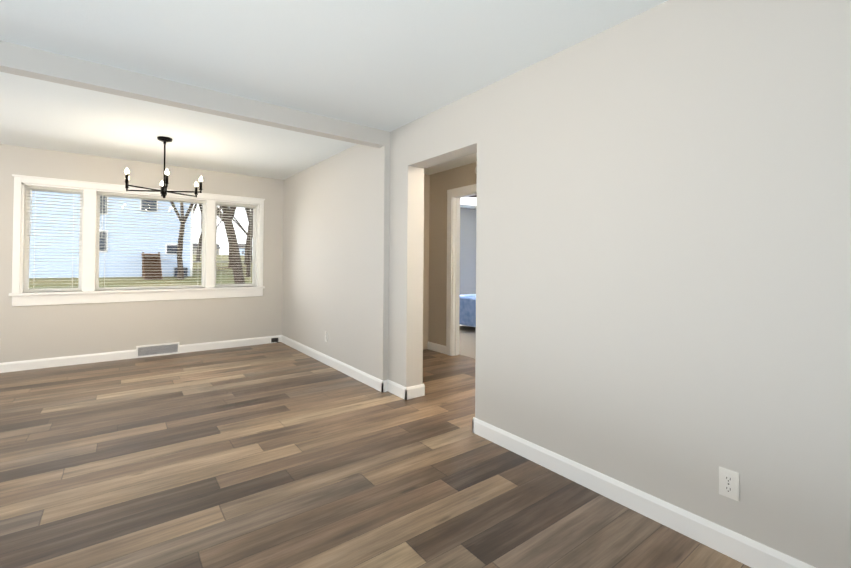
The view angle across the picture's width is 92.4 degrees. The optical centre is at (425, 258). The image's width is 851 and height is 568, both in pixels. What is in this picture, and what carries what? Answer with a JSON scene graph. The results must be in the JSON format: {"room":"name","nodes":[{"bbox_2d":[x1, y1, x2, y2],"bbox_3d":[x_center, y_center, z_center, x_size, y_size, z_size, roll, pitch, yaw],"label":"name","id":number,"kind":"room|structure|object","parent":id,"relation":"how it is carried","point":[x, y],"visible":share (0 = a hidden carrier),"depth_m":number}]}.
{"room":"empty living room","nodes":[
{"label":"empty living room","id":0,"kind":"room"},
{"bbox_2d":[0,144,283,362],"bbox_3d":[-4.193,-0.001,4.725,8.190,2.440,0.200,1,-1,-37],"label":"wall","id":1,"kind":"structure","parent":0,"point":[38,332],"depth_m":5.01},
{"bbox_2d":[8,174,264,306],"bbox_3d":[-3.442,-0.182,5.220,2.640,1.423,0.195,1,-1,-37],"label":"window unit","id":2,"kind":"structure","parent":1,"relation":"in","point":[90,213],"depth_m":4.96},
{"bbox_2d":[136,342,179,357],"bbox_3d":[-3.396,1.157,5.182,0.460,0.145,0.022,1,-1,-37],"label":"air vent","id":3,"kind":"object","parent":1,"relation":"in","point":[156,350],"visible":1,"depth_m":5.17},
{"bbox_2d":[0,0,667,208],"bbox_3d":[0.472,-1.269,2.475,12.900,0.120,10.500,1,-1,-37],"label":"ceiling","id":4,"kind":"structure","parent":0,"point":[388,65],"depth_m":2.51},
{"bbox_2d":[124,136,202,197],"bbox_3d":[-2.628,-0.913,4.105,0.651,0.606,0.740,1,-1,-37],"label":"chandelier","id":5,"kind":"object","parent":4,"relation":"hanging from","point":[163,190],"visible":1,"depth_m":4.09},
{"bbox_2d":[0,41,384,147],"bbox_3d":[-3.042,-1.171,1.885,6.580,0.140,0.110,1,-1,-37],"label":"header beam","id":6,"kind":"structure","parent":4,"relation":"attached to","point":[20,60],"depth_m":2.80},
{"bbox_2d":[282,131,389,379],"bbox_3d":[-1.174,0.025,5.048,0.240,2.440,2.920,1,-1,-37],"label":"wall","id":7,"kind":"structure","parent":0,"point":[336,214],"depth_m":4.52},
{"bbox_2d":[0,335,815,567],"bbox_3d":[-1.715,1.143,0.539,6.534,0.105,9.460,1,-1,-37],"label":"baseboard","id":8,"kind":"structure","parent":7,"relation":"attached to","point":[749,552],"depth_m":2.27},
{"bbox_2d":[271,338,278,342],"bbox_3d":[-2.210,1.208,6.039,0.126,0.071,0.054,1,-1,-37],"label":"outlet","id":9,"kind":"object","parent":8,"relation":"attached to","point":[274,339],"visible":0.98,"depth_m":6.04},
{"bbox_2d":[0,342,750,567],"bbox_3d":[-1.264,1.262,0.816,8.190,0.120,9.960,1,-1,-37],"label":"floor","id":10,"kind":"structure","parent":0,"point":[277,455],"depth_m":2.25},
{"bbox_2d":[423,174,429,349],"bbox_3d":[-0.441,0.034,5.413,1.370,2.440,0.100,1,-1,-37],"label":"wall","id":11,"kind":"structure","parent":0,"point":[426,265],"depth_m":5.69},
{"bbox_2d":[428,162,476,345],"bbox_3d":[1.266,0.035,4.195,0.110,2.440,3.900,1,-1,-37],"label":"wall","id":12,"kind":"structure","parent":0,"point":[442,183],"depth_m":5.53},
{"bbox_2d":[428,341,445,353],"bbox_3d":[0.158,1.207,5.539,0.014,0.105,0.410,1,-1,-37],"label":"baseboard","id":13,"kind":"structure","parent":12,"relation":"attached to","point":[436,347],"depth_m":5.51},
{"bbox_2d":[446,184,476,355],"bbox_3d":[0.628,0.173,5.028,0.133,2.170,0.980,1,-1,-37],"label":"door frame","id":14,"kind":"structure","parent":12,"relation":"attached to","point":[454,195],"depth_m":5.32},
{"bbox_2d":[459,324,475,358],"bbox_3d":[2.218,1.347,6.910,4.710,0.124,5.500,1,-1,-37],"label":"floor","id":15,"kind":"structure","parent":0,"point":[467,341],"depth_m":6.25},
{"bbox_2d":[459,294,475,326],"bbox_3d":[1.842,0.764,7.412,2.020,1.046,2.090,1,-1,-37],"label":"bed","id":16,"kind":"object","parent":15,"relation":"on","point":[467,311],"depth_m":7.21},
{"bbox_2d":[460,207,475,294],"bbox_3d":[0.552,0.077,8.979,4.510,2.440,0.200,1,-1,-37],"label":"wall","id":17,"kind":"structure","parent":0,"point":[467,251],"depth_m":9.15},
{"bbox_2d":[388,0,850,567],"bbox_3d":[1.788,0.008,1.169,0.180,2.440,6.840,1,-1,-37],"label":"wall","id":18,"kind":"structure","parent":0,"point":[664,254],"depth_m":1.87},
{"bbox_2d":[719,466,738,501],"bbox_3d":[1.260,0.934,1.694,0.009,0.115,0.070,1,-1,-37],"label":"outlet","id":19,"kind":"object","parent":18,"relation":"attached to","point":[728,483],"visible":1,"depth_m":1.69},
{"label":"outside","id":20,"kind":"structure","parent":0,"visible":0},
{"bbox_2d":[29,255,251,288],"bbox_3d":[-41.372,0.269,135.773,400.000,6.067,253.840,1,-1,-37],"label":"ground","id":21,"kind":"structure","parent":20,"point":[162,281],"depth_m":25.19},
{"bbox_2d":[29,191,192,279],"bbox_3d":[-25.049,-3.258,28.308,15.600,9.600,13.130,1,-1,-37],"label":"house","id":22,"kind":"structure","parent":21,"relation":"on","point":[59,269],"depth_m":27.52},
{"bbox_2d":[170,202,252,283],"bbox_3d":[-25.427,-11.131,67.100,58.214,26.778,111.132,1,-1,-37],"label":"trees","id":23,"kind":"object","parent":21,"relation":"on","point":[234,267],"depth_m":26.85},
{"bbox_2d":[193,243,252,255],"bbox_3d":[-51.048,-3.599,163.644,138.812,9.943,162.332,1,-1,-37],"label":"houses","id":24,"kind":"structure","parent":21,"relation":"on","point":[218,246],"depth_m":207.51}
]}

